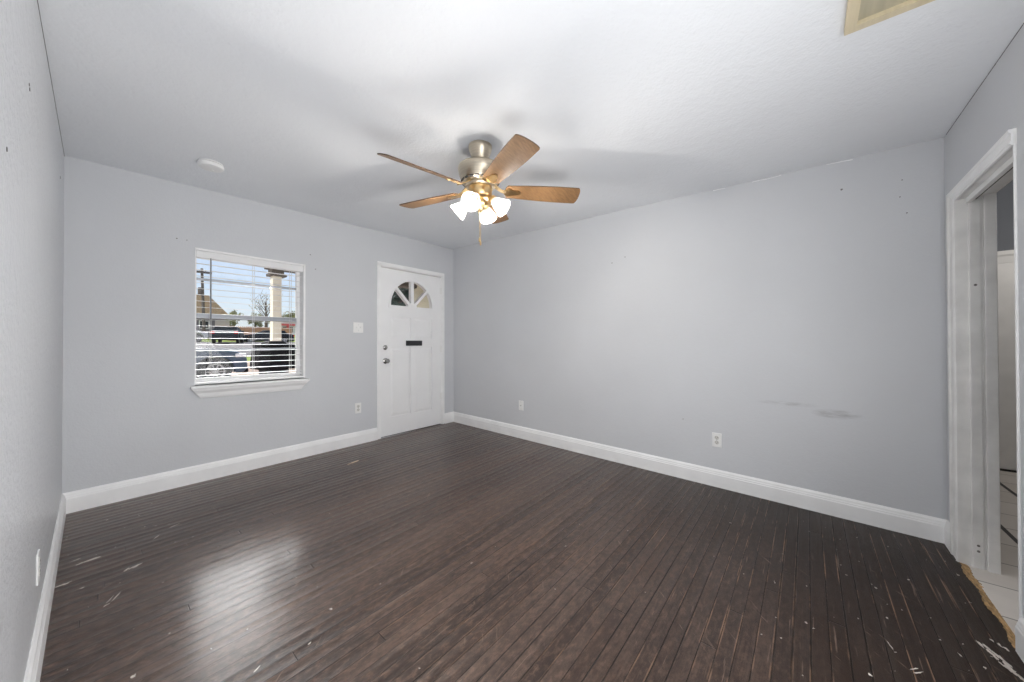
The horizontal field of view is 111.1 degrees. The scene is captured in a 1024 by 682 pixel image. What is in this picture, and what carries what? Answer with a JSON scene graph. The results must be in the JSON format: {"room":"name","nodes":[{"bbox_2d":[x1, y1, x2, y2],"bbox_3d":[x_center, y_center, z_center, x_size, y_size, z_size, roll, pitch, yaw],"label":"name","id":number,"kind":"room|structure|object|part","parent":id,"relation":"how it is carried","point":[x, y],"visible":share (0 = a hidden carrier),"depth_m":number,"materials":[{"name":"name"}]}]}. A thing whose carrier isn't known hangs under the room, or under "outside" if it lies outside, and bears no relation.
{"room":"empty living room","nodes":[
{"label":"empty living room","id":0,"kind":"room"},
{"bbox_2d":[0,0,64,681],"bbox_3d":[-1.327,0.038,0.839,4.632,2.640,0.152,0,-1,40],"label":"wall","id":1,"kind":"structure","parent":0,"point":[32,155],"depth_m":1.11,"materials":[{"name":"paint"}]},
{"bbox_2d":[36,549,40,585],"bbox_3d":[-1.808,0.863,1.341,0.070,0.115,0.008,0,-1,40],"label":"wall outlet","id":2,"kind":"object","parent":1,"relation":"attached to","point":[38,559],"visible":1,"depth_m":1.32,"materials":[{"name":"white plastic"}]},
{"bbox_2d":[24,494,65,681],"bbox_3d":[-1.317,1.138,0.933,4.512,0.238,0.019,0,-1,40],"label":"baseboard","id":3,"kind":"structure","parent":1,"relation":"attached to","point":[36,655],"depth_m":1.44,"materials":[{"name":"white paint"}]},
{"bbox_2d":[62,156,453,492],"bbox_3d":[-2.001,0.031,3.751,0.151,2.700,3.742,0,-1,40],"label":"wall","id":4,"kind":"structure","parent":0,"point":[131,410],"depth_m":2.82,"materials":[{"name":"paint"}]},
{"bbox_2d":[62,428,377,513],"bbox_3d":[-2.311,1.095,3.242,0.019,0.168,2.273,0,-1,40],"label":"baseboard","id":5,"kind":"structure","parent":4,"relation":"attached to","point":[83,499],"depth_m":2.91,"materials":[{"name":"white paint"}]},
{"bbox_2d":[190,247,309,397],"bbox_3d":[-2.390,-0.146,3.251,0.202,1.250,0.890,0,-1,40],"label":"window","id":6,"kind":"structure","parent":4,"relation":"in","point":[218,390],"depth_m":3.27,"materials":[{"name":"white paint"}]},
{"bbox_3d":[-2.447,-0.213,3.282,0.040,0.040,0.763,0,-1,40],"label":"meeting rail","id":7,"kind":"part","parent":6,"relation":"part of","materials":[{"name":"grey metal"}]},
{"bbox_2d":[196,250,302,379],"bbox_3d":[-2.383,-0.211,3.238,0.072,1.084,0.807,0,-1,40],"label":"window blind","id":8,"kind":"object","parent":6,"relation":"attached to","point":[210,256],"visible":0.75,"depth_m":3.20,"materials":[{"name":"white plastic"}]},
{"bbox_3d":[-2.390,0.321,3.241,0.046,0.018,0.801,0,-1,40],"label":"rail","id":9,"kind":"part","parent":8,"relation":"part of","materials":[{"name":"white plastic"}]},
{"bbox_2d":[353,322,362,332],"bbox_3d":[-1.727,-0.151,3.949,0.018,0.115,0.116,0,-1,40],"label":"light switch","id":10,"kind":"object","parent":4,"relation":"attached to","point":[357,327],"visible":1,"depth_m":3.94,"materials":[{"name":"white plastic"}]},
{"bbox_2d":[355,403,360,413],"bbox_3d":[-1.729,0.754,3.946,0.008,0.115,0.070,0,-1,40],"label":"wall outlet","id":11,"kind":"object","parent":4,"relation":"attached to","point":[357,405],"visible":1,"depth_m":3.94,"materials":[{"name":"white plastic"}]},
{"bbox_2d":[377,261,444,438],"bbox_3d":[-1.320,0.123,4.551,0.162,2.125,0.998,0,-1,40],"label":"door frame","id":12,"kind":"structure","parent":4,"relation":"attached to","point":[380,264],"depth_m":4.28,"materials":[{"name":"white paint"}]},
{"bbox_3d":[-1.569,0.119,4.139,0.012,2.072,0.046,0,-1,40],"label":"casing","id":13,"kind":"part","parent":12,"relation":"part of","materials":[{"name":"white paint"}]},
{"bbox_3d":[-1.265,-0.918,4.511,0.012,0.044,0.998,0,-1,40],"label":"head casing","id":14,"kind":"part","parent":12,"relation":"part of","materials":[{"name":"white paint"}]},
{"bbox_3d":[-0.954,0.118,4.871,0.012,2.061,0.037,0,-1,40],"label":"casing","id":15,"kind":"part","parent":12,"relation":"part of","materials":[{"name":"white paint"}]},
{"bbox_2d":[381,267,441,437],"bbox_3d":[-1.297,0.144,4.543,0.208,2.043,0.908,0,-1,40],"label":"door","id":16,"kind":"structure","parent":4,"relation":"in","point":[411,347],"depth_m":4.49,"materials":[{"name":"paint"}]},
{"bbox_3d":[-1.495,0.239,4.196,0.066,0.068,0.068,0,-1,40],"label":"knob","id":17,"kind":"part","parent":16,"relation":"part of","materials":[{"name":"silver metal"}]},
{"bbox_2d":[445,411,453,423],"bbox_3d":[-0.882,1.077,4.941,0.019,0.142,0.170,0,-1,40],"label":"baseboard","id":18,"kind":"structure","parent":4,"relation":"attached to","point":[448,416],"depth_m":4.93,"materials":[{"name":"white paint"}]},
{"bbox_2d":[391,288,408,305],"bbox_3d":[-3.427,-0.534,9.584,1.980,3.752,2.123,0,-1,40],"label":"tree","id":19,"kind":"object","parent":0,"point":[397,300],"visible":0.09,"depth_m":9.42,"materials":[{"name":"green plant"}]},
{"bbox_2d":[414,285,428,307],"bbox_3d":[-1.190,-0.004,6.007,1.510,2.440,0.162,0,-1,40],"label":"wall","id":20,"kind":"structure","parent":0,"point":[424,303],"depth_m":6.28,"materials":[{"name":"beige"}]},
{"bbox_2d":[38,0,1023,248],"bbox_3d":[-0.232,-1.310,2.270,4.782,0.320,3.742,0,-1,40],"label":"ceiling","id":21,"kind":"structure","parent":0,"point":[628,104],"depth_m":1.74,"materials":[{"name":"paint"}]},
{"bbox_2d":[197,158,223,172],"bbox_3d":[-2.139,-1.242,2.494,0.148,0.045,0.148,0,-1,40],"label":"smoke detector","id":22,"kind":"object","parent":21,"relation":"attached to","point":[210,165],"visible":1,"depth_m":2.46,"materials":[{"name":"white plastic"}]},
{"bbox_3d":[-2.139,-1.260,2.495,0.136,0.010,0.136,0,-1,40],"label":"mount plate","id":23,"kind":"part","parent":22,"relation":"part of","materials":[{"name":"white plastic"}]},
{"bbox_2d":[377,134,579,245],"bbox_3d":[-0.248,-0.937,2.281,1.216,0.636,1.268,0,0,28],"label":"ceiling fan","id":24,"kind":"object","parent":21,"relation":"hanging from","point":[479,174],"visible":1,"depth_m":2.19,"materials":[{"name":"brown wood"}]},
{"bbox_3d":[-0.498,-0.962,1.974,0.498,0.064,0.132,0,-1,-44],"label":"blade","id":25,"kind":"part","parent":24,"relation":"part of","materials":[{"name":"brown wood"}]},
{"bbox_3d":[-0.565,-0.979,2.450,0.498,0.036,0.140,0,0,28],"label":"blade","id":26,"kind":"part","parent":24,"relation":"part of","materials":[{"name":"brown wood"}]},
{"bbox_3d":[-0.344,-0.857,2.289,0.129,0.128,0.114,1,2,40],"label":"lamp shade","id":27,"kind":"part","parent":24,"relation":"part of","materials":[{"name":"white glass"}]},
{"bbox_3d":[-0.233,-0.852,2.122,0.114,0.128,0.129,1,2,40],"label":"lamp shade","id":28,"kind":"part","parent":24,"relation":"part of","materials":[{"name":"white glass"}]},
{"bbox_3d":[-0.234,-0.870,2.146,0.045,0.055,0.058,1,2,40],"label":"bulb","id":29,"kind":"part","parent":24,"relation":"part of","materials":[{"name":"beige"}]},
{"bbox_3d":[-0.177,-0.859,2.400,0.114,0.128,0.129,1,2,40],"label":"lamp shade","id":30,"kind":"part","parent":24,"relation":"part of","materials":[{"name":"white glass"}]},
{"bbox_3d":[-0.134,-0.982,2.660,0.139,0.046,0.498,0,0,10],"label":"blade","id":31,"kind":"part","parent":24,"relation":"part of","materials":[{"name":"brown wood"}]},
{"bbox_3d":[-0.066,-0.854,2.233,0.129,0.128,0.114,1,2,40],"label":"lamp shade","id":32,"kind":"part","parent":24,"relation":"part of","materials":[{"name":"white glass"}]},
{"bbox_3d":[-0.025,-0.959,1.892,0.138,0.051,0.498,0,0,-26],"label":"blade","id":33,"kind":"part","parent":24,"relation":"part of","materials":[{"name":"brown wood"}]},
{"bbox_3d":[0.199,-0.970,2.316,0.498,0.050,0.136,0,0,-8],"label":"blade","id":34,"kind":"part","parent":24,"relation":"part of","materials":[{"name":"brown wood"}]},
{"bbox_2d":[844,0,934,35],"bbox_3d":[1.270,-1.200,0.973,0.470,0.048,0.670,0,-1,40],"label":"air vent","id":35,"kind":"object","parent":21,"relation":"attached to","point":[860,14],"visible":1,"depth_m":1.28,"materials":[{"name":"beige metal"}]},
{"bbox_3d":[1.270,-1.208,0.973,0.430,0.030,0.630,0,-1,40],"label":"panel","id":36,"kind":"part","parent":35,"relation":"part of","materials":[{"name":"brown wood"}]},
{"bbox_2d":[40,422,1023,681],"bbox_3d":[-0.215,1.255,2.242,4.512,0.259,3.442,0,-1,40],"label":"floor","id":37,"kind":"structure","parent":0,"point":[452,551],"depth_m":1.74,"materials":[{"name":"brown wood"}]},
{"bbox_2d":[55,503,1023,680],"bbox_3d":[-0.175,1.198,1.728,5.071,0.076,1.673,0,0,6],"label":"flakes","id":38,"kind":"object","parent":37,"relation":"on","point":[1006,665],"visible":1,"depth_m":1.39,"materials":[{"name":"white paint"}]},
{"bbox_2d":[959,562,1014,647],"bbox_3d":[2.264,1.233,1.683,0.042,0.043,0.777,0,-1,40],"label":"threshold","id":39,"kind":"object","parent":37,"relation":"attached to","point":[967,571],"visible":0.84,"depth_m":1.63,"materials":[{"name":"brown wood"}]},
{"bbox_2d":[453,137,947,519],"bbox_3d":[0.983,0.018,3.586,4.632,2.710,0.152,0,-1,40],"label":"wall","id":40,"kind":"structure","parent":0,"point":[796,318],"depth_m":2.76,"materials":[{"name":"paint"}]},
{"bbox_2d":[519,401,522,410],"bbox_3d":[0.107,0.775,4.214,0.070,0.115,0.012,0,-1,40],"label":"wall jack","id":41,"kind":"object","parent":40,"relation":"attached to","point":[520,402],"visible":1,"depth_m":4.21,"materials":[{"name":"white plastic"}]},
{"bbox_2d":[453,412,946,543],"bbox_3d":[0.886,1.111,3.553,4.512,0.238,0.019,0,-1,40],"label":"baseboard","id":42,"kind":"structure","parent":40,"relation":"attached to","point":[931,528],"depth_m":2.74,"materials":[{"name":"white paint"}]},
{"bbox_2d":[712,432,721,447],"bbox_3d":[1.685,0.815,2.889,0.070,0.115,0.008,0,-1,40],"label":"wall outlet","id":43,"kind":"object","parent":40,"relation":"attached to","point":[716,437],"visible":1,"depth_m":2.88,"materials":[{"name":"white plastic"}]},
{"bbox_2d":[944,23,1023,617],"bbox_3d":[1.554,0.077,0.760,0.122,2.650,3.442,0,-1,40],"label":"wall","id":44,"kind":"structure","parent":0,"point":[996,107],"depth_m":1.53,"materials":[{"name":"paint"}]},
{"bbox_2d":[944,520,949,550],"bbox_3d":[2.569,1.146,2.063,0.019,0.142,0.132,0,-1,40],"label":"baseboard","id":45,"kind":"structure","parent":44,"relation":"attached to","point":[947,525],"depth_m":2.07,"materials":[{"name":"white paint"}]},
{"bbox_2d":[946,128,1022,618],"bbox_3d":[2.308,0.208,1.663,0.149,2.103,0.823,0,-1,40],"label":"door frame","id":46,"kind":"structure","parent":44,"relation":"attached to","point":[971,205],"depth_m":1.88,"materials":[{"name":"white paint"}]},
{"bbox_3d":[2.490,0.188,1.979,0.020,2.059,0.105,0,-1,40],"label":"casing","id":47,"kind":"part","parent":46,"relation":"part of","materials":[{"name":"white paint"}]},
{"bbox_3d":[2.256,-0.811,1.712,0.020,0.063,0.823,0,-1,40],"label":"head casing","id":48,"kind":"part","parent":46,"relation":"part of","materials":[{"name":"white paint"}]},
{"bbox_3d":[2.285,-0.766,1.673,0.020,0.028,0.633,0,-1,40],"label":"track rail","id":49,"kind":"part","parent":46,"relation":"part of","materials":[{"name":"white paint"}]},
{"bbox_3d":[2.003,0.194,1.390,0.007,2.058,0.013,0,-1,40],"label":"edge casing","id":50,"kind":"part","parent":46,"relation":"part of","materials":[{"name":"white paint"}]},
{"bbox_2d":[1015,617,1023,662],"bbox_3d":[1.196,1.163,0.430,0.019,0.170,2.484,0,-1,40],"label":"baseboard","id":51,"kind":"structure","parent":44,"relation":"attached to","point":[1019,627],"depth_m":1.36,"materials":[{"name":"white paint"}]},
{"bbox_2d":[968,471,1018,634],"bbox_3d":[3.738,1.281,1.340,2.676,0.140,4.350,0,-1,40],"label":"floor","id":52,"kind":"structure","parent":0,"point":[1002,590],"depth_m":1.88,"materials":[{"name":"white tile"}]},
{"bbox_2d":[997,180,1013,250],"bbox_3d":[5.184,-0.390,2.987,2.562,3.300,0.120,0,-1,40],"label":"wall","id":53,"kind":"structure","parent":0,"point":[1005,204],"depth_m":3.33,"materials":[{"name":"paint"}]},
{"bbox_2d":[997,250,1016,472],"bbox_3d":[4.735,0.186,3.254,1.200,2.077,0.045,0,-1,40],"label":"door","id":54,"kind":"structure","parent":53,"relation":"in","point":[1005,259],"depth_m":3.31,"materials":[{"name":"white paint"}]},
{"label":"outside","id":55,"kind":"structure","parent":0,"visible":0},
{"bbox_2d":[231,362,294,375],"bbox_3d":[2.873,1.226,20.264,13.640,0.770,85.000,0,-1,40],"label":"driveway","id":56,"kind":"structure","parent":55,"point":[249,372],"depth_m":12.40,"materials":[{"name":"concrete"}]},
{"bbox_2d":[196,348,247,377],"bbox_3d":[-10.141,0.430,9.412,2.100,1.700,4.670,0,-1,40],"label":"parked car","id":57,"kind":"object","parent":56,"relation":"on","point":[238,360],"visible":0.23,"depth_m":10.14,"materials":[{"name":"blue metal"}]},
{"bbox_3d":[-2.232,1.182,4.826,1.600,0.055,3.000,0,-1,40],"label":"floor","id":58,"kind":"structure","parent":56,"relation":"on","visible":0},
{"bbox_2d":[250,341,294,373],"bbox_3d":[-2.763,0.576,4.108,0.370,1.150,0.438,0,-1,40],"label":"bin","id":59,"kind":"object","parent":58,"relation":"on","point":[281,354],"visible":0.24,"depth_m":3.97,"materials":[{"name":"black plastic"}]},
{"bbox_3d":[-2.758,0.048,4.123,0.355,0.025,0.413,0,-1,40],"label":"lid","id":60,"kind":"part","parent":59,"relation":"part of","materials":[{"name":"black plastic"}]},
{"bbox_3d":[-2.777,0.018,4.096,0.288,0.035,0.189,0,-1,40],"label":"lid handle","id":61,"kind":"part","parent":59,"relation":"part of","materials":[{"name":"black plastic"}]},
{"bbox_2d":[266,269,286,340],"bbox_3d":[-3.184,0.096,4.745,0.170,2.120,0.200,0,-1,40],"label":"porch column","id":62,"kind":"structure","parent":58,"relation":"on","point":[274,327],"depth_m":4.70,"materials":[{"name":"beige paint"}]},
{"bbox_2d":[264,268,416,288],"bbox_3d":[-2.480,-1.092,5.603,0.190,0.265,2.450,0,-1,40],"label":"beam","id":63,"kind":"structure","parent":62,"relation":"on","point":[406,284],"depth_m":6.17,"materials":[{"name":"wood"}]},
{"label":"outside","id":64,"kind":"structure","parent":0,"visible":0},
{"bbox_2d":[200,335,294,341],"bbox_3d":[-50.237,-1.535,100.885,121.000,4.938,210.000,0,-1,40],"label":"lawn","id":65,"kind":"structure","parent":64,"point":[203,340],"depth_m":35.73,"materials":[{"name":"green plant"}]},
{"bbox_2d":[196,331,208,341],"bbox_3d":[-30.401,-0.643,31.398,2.100,1.480,4.670,0,0,32],"label":"parked car","id":66,"kind":"object","parent":65,"relation":"on","point":[199,334],"visible":0.2,"depth_m":32.43,"materials":[{"name":"white paint"}]},
{"bbox_2d":[196,268,209,331],"bbox_3d":[-32.572,-3.733,37.020,0.527,7.857,1.454,0,0,30],"label":"utility pole","id":67,"kind":"object","parent":65,"relation":"on","point":[200,291],"visible":0.51,"depth_m":37.02,"materials":[{"name":"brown wood"}]},
{"bbox_2d":[196,295,229,336],"bbox_3d":[-40.743,-2.594,38.154,9.300,4.976,14.600,0,-1,40],"label":"house","id":68,"kind":"structure","parent":65,"relation":"on","point":[215,307],"depth_m":39.54,"materials":[{"name":"beige"}]},
{"bbox_3d":[-34.567,-1.837,39.423,0.030,0.740,0.740,0,-1,40],"label":"pane","id":69,"kind":"part","parent":68,"relation":"part of","materials":[{"name":"clear glass"}]},
{"bbox_3d":[-33.547,-1.292,40.653,0.120,2.176,1.300,0,-1,40],"label":"garage door","id":70,"kind":"part","parent":68,"relation":"part of","materials":[{"name":"grey"}]},
{"bbox_2d":[225,310,243,325],"bbox_3d":[-50.065,-3.659,62.825,3.152,4.168,2.988,0,-1,40],"label":"tree","id":71,"kind":"object","parent":65,"relation":"on","point":[232,322],"visible":0.38,"depth_m":62.47,"materials":[{"name":"green plant"}]},
{"bbox_2d":[247,312,263,326],"bbox_3d":[-47.904,-3.591,65.534,2.640,4.062,2.526,0,-1,-37],"label":"tree","id":72,"kind":"object","parent":65,"relation":"on","point":[256,323],"visible":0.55,"depth_m":65.45,"materials":[{"name":"green plant"}]},
{"bbox_2d":[228,326,291,340],"bbox_3d":[-27.507,-0.703,38.601,0.080,1.690,5.940,0,-1,40],"label":"fence","id":73,"kind":"object","parent":65,"relation":"on","point":[247,330],"visible":0.34,"depth_m":37.99,"materials":[{"name":"brown wood"}]},
{"bbox_2d":[249,290,282,326],"bbox_3d":[-31.403,-3.371,44.643,3.284,6.059,3.324,0,-1,40],"label":"tree","id":74,"kind":"object","parent":65,"relation":"on","point":[265,302],"visible":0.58,"depth_m":44.77,"materials":[{"name":"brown plant"}]},
{"bbox_2d":[244,330,294,341],"bbox_3d":[-25.925,-0.374,37.184,4.670,1.480,2.100,0,-1,-45],"label":"parked car","id":75,"kind":"object","parent":65,"relation":"on","point":[264,335],"visible":0.53,"depth_m":36.32,"materials":[{"name":"grey paint"}]},
{"bbox_2d":[269,322,294,334],"bbox_3d":[-34.271,-2.070,58.972,5.400,2.450,9.800,0,-1,40],"label":"shop","id":76,"kind":"structure","parent":65,"relation":"on","point":[283,324],"depth_m":54.78,"materials":[{"name":"white paint"}]},
{"bbox_2d":[282,311,294,317],"bbox_3d":[-44.819,-3.866,70.686,4.490,4.615,4.721,0,-1,40],"label":"tree","id":77,"kind":"object","parent":65,"relation":"on","point":[287,314],"visible":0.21,"depth_m":70.78,"materials":[{"name":"green plant"}]},
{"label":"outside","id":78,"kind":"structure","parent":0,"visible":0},
{"bbox_2d":[196,342,294,357],"bbox_3d":[-2.641,0.651,44.506,24.400,1.067,115.000,0,-1,40],"label":"street","id":79,"kind":"structure","parent":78,"point":[248,352],"depth_m":25.76,"materials":[{"name":"grey asphalt"}]},
{"bbox_2d":[210,326,243,343],"bbox_3d":[-25.516,-0.495,31.605,2.100,1.480,4.670,0,0,-32],"label":"parked car","id":80,"kind":"object","parent":79,"relation":"on","point":[238,333],"visible":0.88,"depth_m":30.06,"materials":[{"name":"grey paint"}]}
]}

